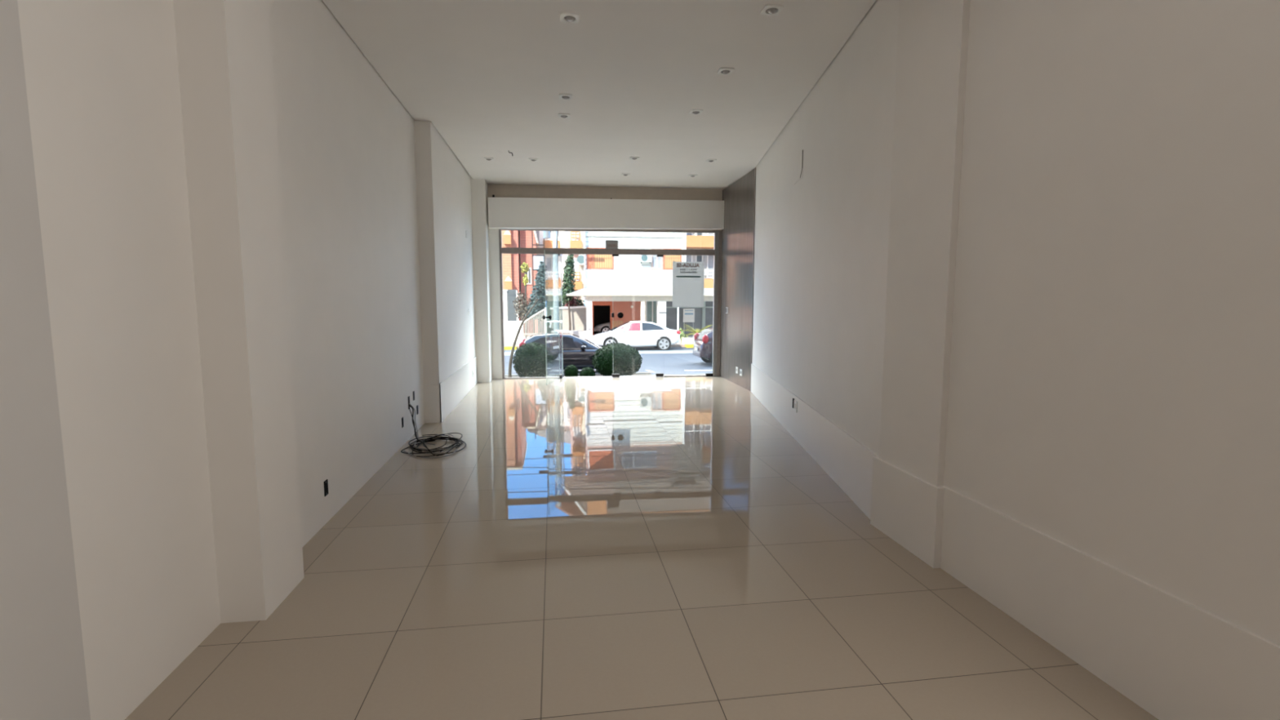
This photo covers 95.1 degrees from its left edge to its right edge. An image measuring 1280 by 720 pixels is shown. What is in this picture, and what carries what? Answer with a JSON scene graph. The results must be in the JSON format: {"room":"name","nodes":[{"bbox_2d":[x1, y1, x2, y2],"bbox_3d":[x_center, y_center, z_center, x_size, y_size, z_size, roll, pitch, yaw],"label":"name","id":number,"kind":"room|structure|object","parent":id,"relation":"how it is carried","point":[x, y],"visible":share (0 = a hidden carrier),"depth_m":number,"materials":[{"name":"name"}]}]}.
{"room":"empty shop","nodes":[
{"label":"empty shop","id":0,"kind":"room"},
{"bbox_2d":[0,0,424,719],"bbox_3d":[-1.415,-0.114,-4.035,0.640,4.350,23.690,-1,6,-8],"label":"wall","id":1,"kind":"structure","parent":0,"point":[102,81],"depth_m":2.42,"materials":[{"name":"paint"}]},
{"bbox_2d":[324,479,328,496],"bbox_3d":[-2.328,0.947,4.340,0.007,0.112,0.066,-1,6,-9],"label":"outlet box","id":2,"kind":"object","parent":1,"relation":"attached to","point":[326,482],"visible":1,"depth_m":4.34,"materials":[{"name":"black plastic"}]},
{"bbox_2d":[173,0,304,623],"bbox_3d":[-2.365,-0.836,2.982,0.803,4.350,0.471,-1,6,-8],"label":"pillar","id":3,"kind":"structure","parent":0,"point":[224,49],"depth_m":2.93,"materials":[{"name":"paint"}]},
{"bbox_2d":[413,120,475,385],"bbox_3d":[-3.348,-1.510,9.533,0.763,4.350,3.860,-1,6,-8],"label":"wall","id":4,"kind":"structure","parent":0,"point":[443,184],"depth_m":8.27,"materials":[{"name":"paint"}]},
{"bbox_2d":[423,355,477,422],"bbox_3d":[-3.063,0.386,9.762,0.219,0.530,3.875,-1,6,-8],"label":"baseboard","id":5,"kind":"structure","parent":4,"relation":"attached to","point":[440,400],"depth_m":8.44,"materials":[{"name":"paint"}]},
{"bbox_2d":[471,177,492,382],"bbox_3d":[-3.554,-1.740,11.770,1.005,4.350,0.650,-1,6,-8],"label":"wall","id":6,"kind":"structure","parent":0,"point":[479,195],"depth_m":11.54,"materials":[{"name":"paint"}]},
{"bbox_2d":[488,227,502,379],"bbox_3d":[-2.987,-1.250,12.137,0.213,3.300,0.208,-1,6,-8],"label":"trim","id":7,"kind":"structure","parent":6,"relation":"attached to","point":[494,246],"depth_m":12.05,"materials":[{"name":"paint"}]},
{"bbox_2d":[322,0,875,189],"bbox_3d":[1.148,-2.102,-1.648,5.305,0.255,28.050,-1,6,-8],"label":"ceiling","id":8,"kind":"structure","parent":0,"point":[487,74],"depth_m":5.86,"materials":[{"name":"paint"}]},
{"bbox_2d":[484,157,493,160],"bbox_3d":[-2.471,-3.279,9.570,0.146,0.030,0.146,-1,6,-8],"label":"recessed light","id":9,"kind":"object","parent":8,"relation":"in","point":[485,158],"visible":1,"depth_m":9.53,"materials":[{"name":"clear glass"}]},
{"bbox_2d":[481,150,502,155],"bbox_3d":[-2.322,-3.246,9.180,0.310,0.004,0.310,-1,6,-8],"label":"ceiling cover","id":10,"kind":"structure","parent":8,"relation":"attached to","point":[486,152],"depth_m":9.18,"materials":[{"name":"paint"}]},
{"bbox_2d":[528,158,537,161],"bbox_3d":[-1.748,-3.282,9.619,0.146,0.030,0.146,-1,6,-8],"label":"recessed light","id":11,"kind":"object","parent":8,"relation":"in","point":[530,159],"visible":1,"depth_m":9.58,"materials":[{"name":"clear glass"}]},
{"bbox_2d":[558,113,569,118],"bbox_3d":[-0.936,-3.001,7.216,0.146,0.030,0.146,-1,6,-8],"label":"recessed light","id":12,"kind":"object","parent":8,"relation":"in","point":[560,115],"visible":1,"depth_m":7.19,"materials":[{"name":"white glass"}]},
{"bbox_2d":[559,93,572,99],"bbox_3d":[-0.827,-2.918,6.508,0.146,0.030,0.146,-1,6,-8],"label":"recessed light","id":13,"kind":"object","parent":8,"relation":"in","point":[562,96],"visible":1,"depth_m":6.48,"materials":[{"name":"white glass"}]},
{"bbox_2d":[560,12,579,23],"bbox_3d":[-0.557,-2.699,4.633,0.146,0.030,0.146,-1,6,-8],"label":"recessed light","id":14,"kind":"object","parent":8,"relation":"in","point":[565,17],"visible":1,"depth_m":4.61,"materials":[{"name":"white plastic"}]},
{"bbox_2d":[621,173,630,175],"bbox_3d":[-0.266,-3.416,10.805,0.146,0.030,0.146,-1,6,-8],"label":"recessed light","id":15,"kind":"object","parent":8,"relation":"in","point":[622,174],"visible":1,"depth_m":10.76,"materials":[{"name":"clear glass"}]},
{"bbox_2d":[629,156,639,159],"bbox_3d":[-0.090,-3.262,9.484,0.146,0.030,0.146,-1,6,-8],"label":"recessed light","id":16,"kind":"object","parent":8,"relation":"in","point":[630,157],"visible":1,"depth_m":9.45,"materials":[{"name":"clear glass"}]},
{"bbox_2d":[688,109,702,114],"bbox_3d":[0.673,-2.976,7.042,0.146,0.030,0.146,-1,6,-8],"label":"recessed light","id":17,"kind":"object","parent":8,"relation":"in","point":[692,111],"visible":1,"depth_m":7.01,"materials":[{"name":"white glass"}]},
{"bbox_2d":[706,159,716,161],"bbox_3d":[1.171,-3.276,9.639,0.146,0.030,0.146,-1,6,-8],"label":"recessed light","id":18,"kind":"object","parent":8,"relation":"in","point":[707,160],"visible":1,"depth_m":9.60,"materials":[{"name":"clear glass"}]},
{"bbox_2d":[716,66,734,75],"bbox_3d":[0.839,-2.824,5.744,0.146,0.030,0.146,-1,6,-8],"label":"recessed light","id":19,"kind":"object","parent":8,"relation":"in","point":[726,71],"visible":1,"depth_m":5.72,"materials":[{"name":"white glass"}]},
{"bbox_2d":[760,3,783,15],"bbox_3d":[1.012,-2.678,4.493,0.146,0.030,0.146,-1,6,-8],"label":"recessed light","id":20,"kind":"object","parent":8,"relation":"in","point":[768,9],"visible":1,"depth_m":4.47,"materials":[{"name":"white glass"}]},
{"bbox_2d":[487,183,723,231],"bbox_3d":[-0.699,-3.340,12.198,5.020,1.250,0.180,-1,6,-6],"label":"wall","id":21,"kind":"structure","parent":0,"point":[498,190],"depth_m":12.10,"materials":[{"name":"beige paint"}]},
{"bbox_2d":[498,229,505,378],"bbox_3d":[-2.860,-1.149,12.131,0.048,3.100,0.082,-1,6,-8],"label":"trim","id":22,"kind":"structure","parent":21,"relation":"attached to","point":[500,230],"depth_m":12.09,"materials":[{"name":"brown metal"}]},
{"bbox_2d":[487,197,724,229],"bbox_3d":[-0.643,-2.991,12.053,4.807,0.635,0.320,-1,6,-8],"label":"box","id":23,"kind":"object","parent":21,"relation":"attached to","point":[504,213],"depth_m":11.89,"materials":[{"name":"paint"}]},
{"bbox_2d":[711,231,718,376],"bbox_3d":[1.625,-1.194,12.608,0.088,3.100,0.081,-1,6,-8],"label":"trim","id":24,"kind":"structure","parent":23,"relation":"attached to","point":[716,233],"depth_m":12.58,"materials":[{"name":"grey metal"}]},
{"bbox_2d":[716,231,721,376],"bbox_3d":[1.725,-1.194,12.610,0.119,3.100,0.099,-1,6,-8],"label":"trim","id":25,"kind":"structure","parent":23,"relation":"attached to","point":[719,283],"depth_m":12.56,"materials":[{"name":"brown metal"}]},
{"bbox_2d":[501,247,715,255],"bbox_3d":[-0.627,-2.269,12.260,4.445,0.118,0.090,-1,6,-6],"label":"trim","id":26,"kind":"structure","parent":21,"relation":"attached to","point":[504,250],"depth_m":12.21,"materials":[{"name":"brown metal"}]},
{"bbox_2d":[542,249,564,385],"bbox_3d":[-1.724,-0.857,11.774,0.170,2.586,1.230,1,6,7],"label":"door","id":27,"kind":"structure","parent":26,"relation":"attached to","point":[562,375],"depth_m":11.27,"materials":[{"name":"clear glass"}]},
{"bbox_2d":[605,240,617,248],"bbox_3d":[-0.589,-2.413,12.238,0.261,0.173,0.113,-1,6,-6],"label":"box","id":28,"kind":"object","parent":26,"relation":"on","point":[610,244],"visible":1,"depth_m":12.19,"materials":[{"name":"grey metal"}]},
{"bbox_2d":[611,254,663,377],"bbox_3d":[-0.043,-0.928,12.431,1.125,2.596,0.088,-1,6,-6],"label":"door","id":29,"kind":"structure","parent":26,"relation":"attached to","point":[620,314],"depth_m":12.35,"materials":[{"name":"clear glass"}]},
{"bbox_2d":[501,229,715,233],"bbox_3d":[-0.626,-2.696,12.211,4.445,0.034,0.080,-1,6,-6],"label":"trim","id":30,"kind":"structure","parent":21,"relation":"attached to","point":[584,230],"depth_m":12.19,"materials":[{"name":"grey metal"}]},
{"bbox_2d":[681,254,713,376],"bbox_3d":[1.057,-0.933,12.545,1.066,2.594,0.086,-1,6,-8],"label":"window","id":31,"kind":"structure","parent":21,"relation":"in","point":[706,374],"depth_m":12.70,"materials":[{"name":"clear glass"}]},
{"bbox_2d":[672,261,704,306],"bbox_3d":[1.031,-1.617,12.498,0.684,0.976,0.004,-1,6,-6],"label":"sign","id":32,"kind":"object","parent":31,"relation":"attached to","point":[688,277],"visible":1,"depth_m":12.50,"materials":[{"name":"grey"}]},
{"bbox_2d":[124,376,1158,719],"bbox_3d":[1.163,1.860,-1.217,6.500,0.150,28.090,-1,6,-8],"label":"floor","id":33,"kind":"structure","parent":0,"point":[661,548],"depth_m":3.27,"materials":[{"name":"tile"}]},
{"bbox_2d":[400,403,466,457],"bbox_3d":[-2.328,0.765,6.605,0.729,0.421,1.093,-1,6,-8],"label":"cable coil","id":34,"kind":"object","parent":33,"relation":"on","point":[431,438],"visible":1,"depth_m":6.64,"materials":[{"name":"black rubber"}]},
{"bbox_2d":[504,374,706,378],"bbox_3d":[-0.628,0.360,12.520,4.445,0.022,0.050,-1,6,-6],"label":"sill","id":35,"kind":"structure","parent":33,"relation":"on","point":[695,375],"depth_m":12.35,"materials":[{"name":"brown metal"}]},
{"bbox_2d":[502,253,559,374],"bbox_3d":[-2.267,-0.913,12.209,1.146,2.572,0.011,-1,6,-6],"label":"window","id":36,"kind":"structure","parent":35,"relation":"on","point":[503,253],"depth_m":12.25,"materials":[{"name":"clear glass"}]},
{"bbox_2d":[563,374,695,377],"bbox_3d":[-0.836,0.670,12.747,6.600,0.600,0.300,-1,6,-8],"label":"trim","id":37,"kind":"structure","parent":33,"relation":"on","point":[664,375],"depth_m":12.78,"materials":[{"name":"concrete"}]},
{"bbox_2d":[879,0,970,486],"bbox_3d":[2.713,-0.925,3.887,1.885,4.350,0.653,-1,6,-8],"label":"pillar","id":38,"kind":"structure","parent":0,"point":[932,37],"depth_m":3.70,"materials":[{"name":"paint"}]},
{"bbox_2d":[870,456,944,568],"bbox_3d":[1.821,0.998,3.964,0.122,0.508,0.735,-1,6,-8],"label":"baseboard","id":39,"kind":"structure","parent":38,"relation":"attached to","point":[908,508],"depth_m":3.87,"materials":[{"name":"paint"}]},
{"bbox_2d":[751,0,1279,645],"bbox_3d":[3.676,-0.291,-2.273,1.971,4.350,25.720,-1,6,-8],"label":"wall","id":40,"kind":"structure","parent":0,"point":[1114,388],"depth_m":2.61,"materials":[{"name":"paint"}]},
{"bbox_2d":[792,398,797,412],"bbox_3d":[1.842,0.539,6.931,0.014,0.138,0.234,0,6,2],"label":"wall outlet","id":41,"kind":"object","parent":40,"relation":"attached to","point":[794,402],"visible":1,"depth_m":6.91,"materials":[{"name":"white plastic"}]},
{"bbox_2d":[794,149,803,184],"bbox_3d":[1.871,-2.272,6.917,0.013,0.310,0.422,0,6,2],"label":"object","id":42,"kind":"object","parent":40,"relation":"attached to","point":[798,166],"visible":1,"depth_m":6.89,"materials":[{"name":"paint"}]},
{"bbox_2d":[751,363,879,519],"bbox_3d":[1.882,0.639,7.438,0.024,0.512,6.380,0,6,2],"label":"baseboard","id":43,"kind":"structure","parent":40,"relation":"attached to","point":[846,460],"depth_m":5.74,"materials":[{"name":"paint"}]},
{"bbox_2d":[940,485,1279,719],"bbox_3d":[3.223,1.981,-5.621,0.016,0.513,18.800,-1,6,-8],"label":"baseboard","id":44,"kind":"structure","parent":40,"relation":"attached to","point":[1175,659],"depth_m":2.50,"materials":[{"name":"paint"}]},
{"bbox_3d":[2.275,-1.728,11.698,0.680,4.350,2.480,-1,6,-8],"label":"wall","id":45,"kind":"structure","parent":0,"visible":0},
{"bbox_2d":[720,167,755,391],"bbox_3d":[1.900,-1.506,11.516,0.120,3.945,2.255,-1,6,-8],"label":"wall panel","id":46,"kind":"object","parent":45,"relation":"attached to","point":[738,233],"visible":0.71,"depth_m":11.30,"materials":[{"name":"dark brown wood veneer"}]},
{"label":"outside","id":47,"kind":"structure","parent":0,"visible":0},
{"bbox_2d":[505,373,653,377],"bbox_3d":[-20.795,0.909,14.156,42.900,0.260,1.500,-1,6,-8],"label":"strip","id":48,"kind":"object","parent":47,"point":[636,374],"visible":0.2,"depth_m":17.50,"materials":[{"name":"stone"}]},
{"bbox_2d":[508,292,541,377],"bbox_3d":[-3.238,-0.699,16.504,0.988,2.535,0.185,-1,6,-12],"label":"leaning tree","id":49,"kind":"object","parent":48,"relation":"on","point":[534,304],"visible":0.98,"depth_m":16.47,"materials":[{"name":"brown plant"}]},
{"bbox_2d":[512,342,554,377],"bbox_3d":[-3.030,0.040,16.626,1.187,1.143,1.180,-1,6,-8],"label":"clipped shrub","id":50,"kind":"object","parent":48,"relation":"on","point":[529,360],"visible":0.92,"depth_m":16.25,"materials":[{"name":"green plant"}]},
{"bbox_2d":[564,364,578,377],"bbox_3d":[-1.948,0.367,16.622,0.436,0.488,0.433,-1,6,-8],"label":"clipped shrub","id":51,"kind":"object","parent":48,"relation":"on","point":[571,371],"visible":0.8,"depth_m":16.47,"materials":[{"name":"green plant"}]},
{"bbox_2d":[579,366,595,376],"bbox_3d":[-1.466,0.409,16.335,0.459,0.465,0.465,-1,6,-8],"label":"clipped shrub","id":52,"kind":"object","parent":48,"relation":"on","point":[585,371],"visible":0.61,"depth_m":16.19,"materials":[{"name":"green plant"}]},
{"bbox_2d":[591,342,642,376],"bbox_3d":[-0.653,0.026,16.976,1.490,1.097,1.486,-1,6,-8],"label":"clipped shrub","id":53,"kind":"object","parent":48,"relation":"on","point":[622,359],"visible":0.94,"depth_m":16.49,"materials":[{"name":"green plant"}]},
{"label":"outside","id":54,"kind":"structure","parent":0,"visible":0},
{"bbox_2d":[504,346,712,375],"bbox_3d":[-0.560,0.231,21.226,85.000,0.200,13.900,-1,6,-8],"label":"road","id":55,"kind":"structure","parent":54,"point":[665,363],"depth_m":21.21,"materials":[{"name":"grey asphalt"}]},
{"bbox_2d":[504,346,516,350],"bbox_3d":[-7.848,-0.536,26.959,4.250,0.140,0.450,-1,6,-8],"label":"kerb","id":56,"kind":"object","parent":55,"relation":"on","point":[506,348],"visible":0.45,"depth_m":27.01,"materials":[{"name":"paint"}]},
{"bbox_2d":[519,332,601,369],"bbox_3d":[-2.116,-0.215,18.513,3.419,1.280,1.566,-1,6,-8],"label":"hatchback","id":57,"kind":"object","parent":55,"relation":"on","point":[578,351],"visible":0.33,"depth_m":17.84,"materials":[{"name":"black paint"}]},
{"bbox_2d":[505,372,650,375],"bbox_3d":[-20.911,0.818,14.942,42.900,0.280,0.100,-1,6,-8],"label":"kerb","id":58,"kind":"object","parent":55,"relation":"on","point":[634,372],"visible":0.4,"depth_m":17.73,"materials":[{"name":"concrete"}]},
{"bbox_2d":[504,350,693,355],"bbox_3d":[-1.204,-0.272,25.601,85.000,0.106,1.400,-1,6,-8],"label":"gutter","id":59,"kind":"object","parent":55,"relation":"on","point":[659,351],"depth_m":25.78,"materials":[{"name":"concrete"}]},
{"bbox_2d":[588,320,680,350],"bbox_3d":[-0.263,-1.144,27.224,4.158,1.353,1.653,-1,6,-8],"label":"sedan","id":60,"kind":"object","parent":55,"relation":"on","point":[633,333],"visible":0.88,"depth_m":26.56,"materials":[{"name":"white paint"}]},
{"bbox_2d":[684,344,693,347],"bbox_3d":[2.711,-0.687,28.521,1.000,0.140,0.400,-1,6,-8],"label":"kerb","id":61,"kind":"object","parent":55,"relation":"on","point":[686,345],"visible":0.45,"depth_m":28.28,"materials":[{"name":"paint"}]},
{"bbox_2d":[684,369,711,370],"bbox_3d":[1.983,0.338,19.213,1.050,0.004,0.180,-1,6,-8],"label":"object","id":62,"kind":"structure","parent":55,"relation":"on","point":[684,370],"depth_m":19.22,"materials":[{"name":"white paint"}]},
{"bbox_2d":[692,328,712,364],"bbox_3d":[3.765,-0.508,21.125,3.582,1.341,1.641,-1,6,-8],"label":"hatchback","id":63,"kind":"object","parent":55,"relation":"on","point":[703,341],"visible":0.27,"depth_m":20.35,"materials":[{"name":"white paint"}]},
{"bbox_2d":[693,333,698,339],"bbox_3d":[2.087,-0.838,21.471,0.218,0.334,0.176,-1,6,-8],"label":"tail lamp","id":64,"kind":"object","parent":63,"relation":"attached to","point":[696,335],"depth_m":21.41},
{"bbox_2d":[702,334,708,343],"bbox_3d":[2.266,-0.713,20.258,0.218,0.334,0.176,-1,6,-8],"label":"tail lamp","id":65,"kind":"object","parent":63,"relation":"attached to","point":[705,338],"depth_m":20.20,"materials":[{"name":"red plastic"}]},
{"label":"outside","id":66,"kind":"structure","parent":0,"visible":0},
{"bbox_2d":[503,332,693,349],"bbox_3d":[-3.888,-2.158,43.858,85.000,0.320,32.100,-1,6,-8],"label":"sidewalk","id":67,"kind":"structure","parent":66,"point":[506,344],"depth_m":28.55,"materials":[{"name":"grey concrete"}]},
{"bbox_2d":[502,289,517,340],"bbox_3d":[-6.933,-2.401,31.321,0.770,2.720,0.350,-1,6,-8],"label":"gate slab","id":68,"kind":"object","parent":67,"relation":"on","point":[509,295],"visible":0.61,"depth_m":31.19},
{"bbox_2d":[501,230,520,320],"bbox_3d":[-11.069,-6.300,37.144,6.970,9.280,6.400,-1,6,-8],"label":"brick building","id":69,"kind":"structure","parent":67,"relation":"on","point":[511,264],"depth_m":34.94,"materials":[{"name":"orange brick"}]},
{"bbox_2d":[506,320,523,342],"bbox_3d":[-6.408,-1.450,29.997,0.800,1.100,0.200,-1,6,-8],"label":"wall","id":70,"kind":"structure","parent":67,"relation":"on","point":[512,326],"depth_m":29.88,"materials":[{"name":"white paint"}]},
{"bbox_2d":[512,290,530,323],"bbox_3d":[-6.094,-2.302,30.652,1.094,2.663,0.712,-1,6,-8],"label":"shrub","id":71,"kind":"object","parent":67,"relation":"on","point":[523,307],"visible":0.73,"depth_m":30.51,"materials":[{"name":"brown plant"}]},
{"bbox_2d":[520,262,528,337],"bbox_3d":[-6.542,-3.416,33.444,0.488,4.310,0.680,1,6,8],"label":"street tree","id":72,"kind":"object","parent":67,"relation":"on","point":[525,268],"visible":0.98,"depth_m":33.22,"materials":[{"name":"yellow plant"}]},
{"bbox_2d":[520,230,538,333],"bbox_3d":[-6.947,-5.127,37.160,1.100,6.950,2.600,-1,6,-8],"label":"brick house","id":73,"kind":"structure","parent":67,"relation":"on","point":[525,236],"depth_m":35.99,"materials":[{"name":"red brick"}]},
{"bbox_2d":[517,307,546,343],"bbox_3d":[-5.431,-1.745,29.506,1.460,1.790,0.110,-1,6,-8],"label":"picket fence","id":74,"kind":"object","parent":67,"relation":"on","point":[544,309],"visible":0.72,"depth_m":29.48,"materials":[{"name":"white wood"}]},
{"bbox_2d":[524,261,549,333],"bbox_3d":[-5.335,-3.015,30.271,1.300,4.168,1.177,-1,6,-8],"label":"street tree","id":75,"kind":"object","parent":67,"relation":"on","point":[540,289],"visible":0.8,"depth_m":30.04,"materials":[{"name":"green plant"}]},
{"bbox_2d":[531,231,545,333],"bbox_3d":[-5.404,-4.309,31.273,0.665,6.530,0.060,-1,6,-8],"label":"panel frame","id":76,"kind":"object","parent":67,"relation":"on","point":[536,259],"visible":0.58,"depth_m":31.15,"materials":[{"name":"metal"}]},
{"bbox_2d":[542,231,559,332],"bbox_3d":[-3.972,-5.175,27.483,1.801,9.030,0.380,-1,6,-14],"label":"utility pole","id":77,"kind":"object","parent":67,"relation":"on","point":[546,234],"visible":0.27,"depth_m":27.57,"materials":[{"name":"concrete"}]},
{"bbox_2d":[535,231,568,332],"bbox_3d":[-6.244,-6.542,41.740,3.650,8.830,6.700,-1,6,-8],"label":"apartment block","id":78,"kind":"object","parent":67,"relation":"on","point":[562,241],"visible":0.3,"depth_m":39.02,"materials":[{"name":"white paint"}]},
{"bbox_2d":[560,253,575,330],"bbox_3d":[-3.721,-3.294,30.209,0.843,4.737,0.737,-1,6,-8],"label":"street tree","id":79,"kind":"object","parent":67,"relation":"on","point":[567,287],"visible":0.88,"depth_m":30.00,"materials":[{"name":"green plant"}]},
{"bbox_2d":[550,306,586,330],"bbox_3d":[-3.689,-1.915,30.781,2.020,1.871,0.250,-1,6,-8],"label":"wall","id":80,"kind":"structure","parent":67,"relation":"on","point":[578,313],"depth_m":30.69,"materials":[{"name":"white paint"}]},
{"bbox_2d":[551,329,586,339],"bbox_3d":[-3.588,-1.218,30.258,1.950,0.590,1.050,-1,6,-8],"label":"step","id":81,"kind":"structure","parent":67,"relation":"on","point":[582,333],"depth_m":29.81,"materials":[{"name":"concrete"}]},
{"bbox_2d":[564,286,578,306],"bbox_3d":[-3.683,-2.703,31.220,0.855,3.348,0.708,-1,6,-8],"label":"shrub","id":82,"kind":"object","parent":67,"relation":"on","point":[572,302],"visible":0.2,"depth_m":31.10,"materials":[{"name":"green plant"}]},
{"bbox_2d":[559,296,585,306],"bbox_3d":[-3.731,-2.379,31.930,1.533,2.560,0.645,-1,6,-8],"label":"shrub","id":83,"kind":"object","parent":67,"relation":"on","point":[580,304],"visible":0.14,"depth_m":31.78,"materials":[{"name":"green plant"}]},
{"bbox_2d":[568,231,583,302],"bbox_3d":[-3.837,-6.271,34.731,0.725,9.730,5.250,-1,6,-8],"label":"house","id":84,"kind":"structure","parent":67,"relation":"on","point":[575,238],"depth_m":32.37,"materials":[{"name":"paint"}]},
{"bbox_2d":[566,231,714,340],"bbox_3d":[1.660,-6.341,32.763,13.100,10.280,8.700,-1,6,-8],"label":"building","id":85,"kind":"structure","parent":67,"relation":"on","point":[643,291],"depth_m":30.96,"materials":[{"name":"white paint"}]},
{"bbox_2d":[577,254,583,265],"bbox_3d":[-3.241,-5.500,32.213,0.456,0.650,0.295,-1,6,-8],"label":"air conditioner","id":86,"kind":"object","parent":85,"relation":"attached to","point":[580,258],"visible":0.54,"depth_m":32.06,"materials":[{"name":"metal"}]},
{"bbox_2d":[593,320,609,333],"bbox_3d":[-0.961,-1.941,32.475,3.256,1.219,1.492,-1,6,-8],"label":"hatchback","id":87,"kind":"object","parent":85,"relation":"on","point":[604,326],"visible":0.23,"depth_m":31.70,"materials":[{"name":"silver metal"}]},
{"bbox_2d":[640,254,652,263],"bbox_3d":[0.307,-5.345,30.840,0.620,0.490,0.295,-1,6,-8],"label":"air conditioner","id":88,"kind":"object","parent":85,"relation":"attached to","point":[643,258],"visible":0.73,"depth_m":30.70,"materials":[{"name":"metal"}]},
{"bbox_2d":[641,254,647,261],"bbox_3d":[0.235,-5.355,30.686,0.334,0.334,0.014,-1,6,-8],"label":"fan grille","id":89,"kind":"object","parent":88,"relation":"attached to","point":[644,257],"depth_m":30.68,"materials":[{"name":"metal"}]},
{"bbox_2d":[676,306,679,343],"bbox_3d":[1.902,-1.763,29.256,0.120,1.890,0.120,-1,6,-8],"label":"bollard post","id":90,"kind":"object","parent":67,"relation":"on","point":[677,307],"visible":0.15,"depth_m":29.20,"materials":[{"name":"white metal"}]},
{"bbox_2d":[680,337,693,343],"bbox_3d":[2.845,-1.009,29.651,1.600,0.310,1.050,-1,6,-8],"label":"planter bed","id":91,"kind":"object","parent":67,"relation":"on","point":[684,340],"visible":0.3,"depth_m":29.06,"materials":[{"name":"concrete"}]},
{"bbox_2d":[679,327,688,343],"bbox_3d":[2.129,-1.195,29.581,0.683,0.911,0.572,-3,7,-26],"label":"shrub","id":92,"kind":"object","parent":91,"relation":"in","point":[682,334],"visible":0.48,"depth_m":29.43,"materials":[{"name":"green plant"}]},
{"bbox_2d":[683,324,711,337],"bbox_3d":[2.938,-1.360,29.651,1.594,0.909,1.704,3,7,27],"label":"cycad","id":93,"kind":"object","parent":91,"relation":"in","point":[703,328],"visible":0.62,"depth_m":29.59,"materials":[{"name":"green plant"}]},
{"bbox_2d":[683,308,694,337],"bbox_3d":[2.611,-1.891,31.386,0.620,1.710,0.068,-1,6,-8],"label":"notice board","id":94,"kind":"object","parent":67,"relation":"on","point":[688,313],"visible":0.9,"depth_m":31.31,"materials":[{"name":"grey metal"}]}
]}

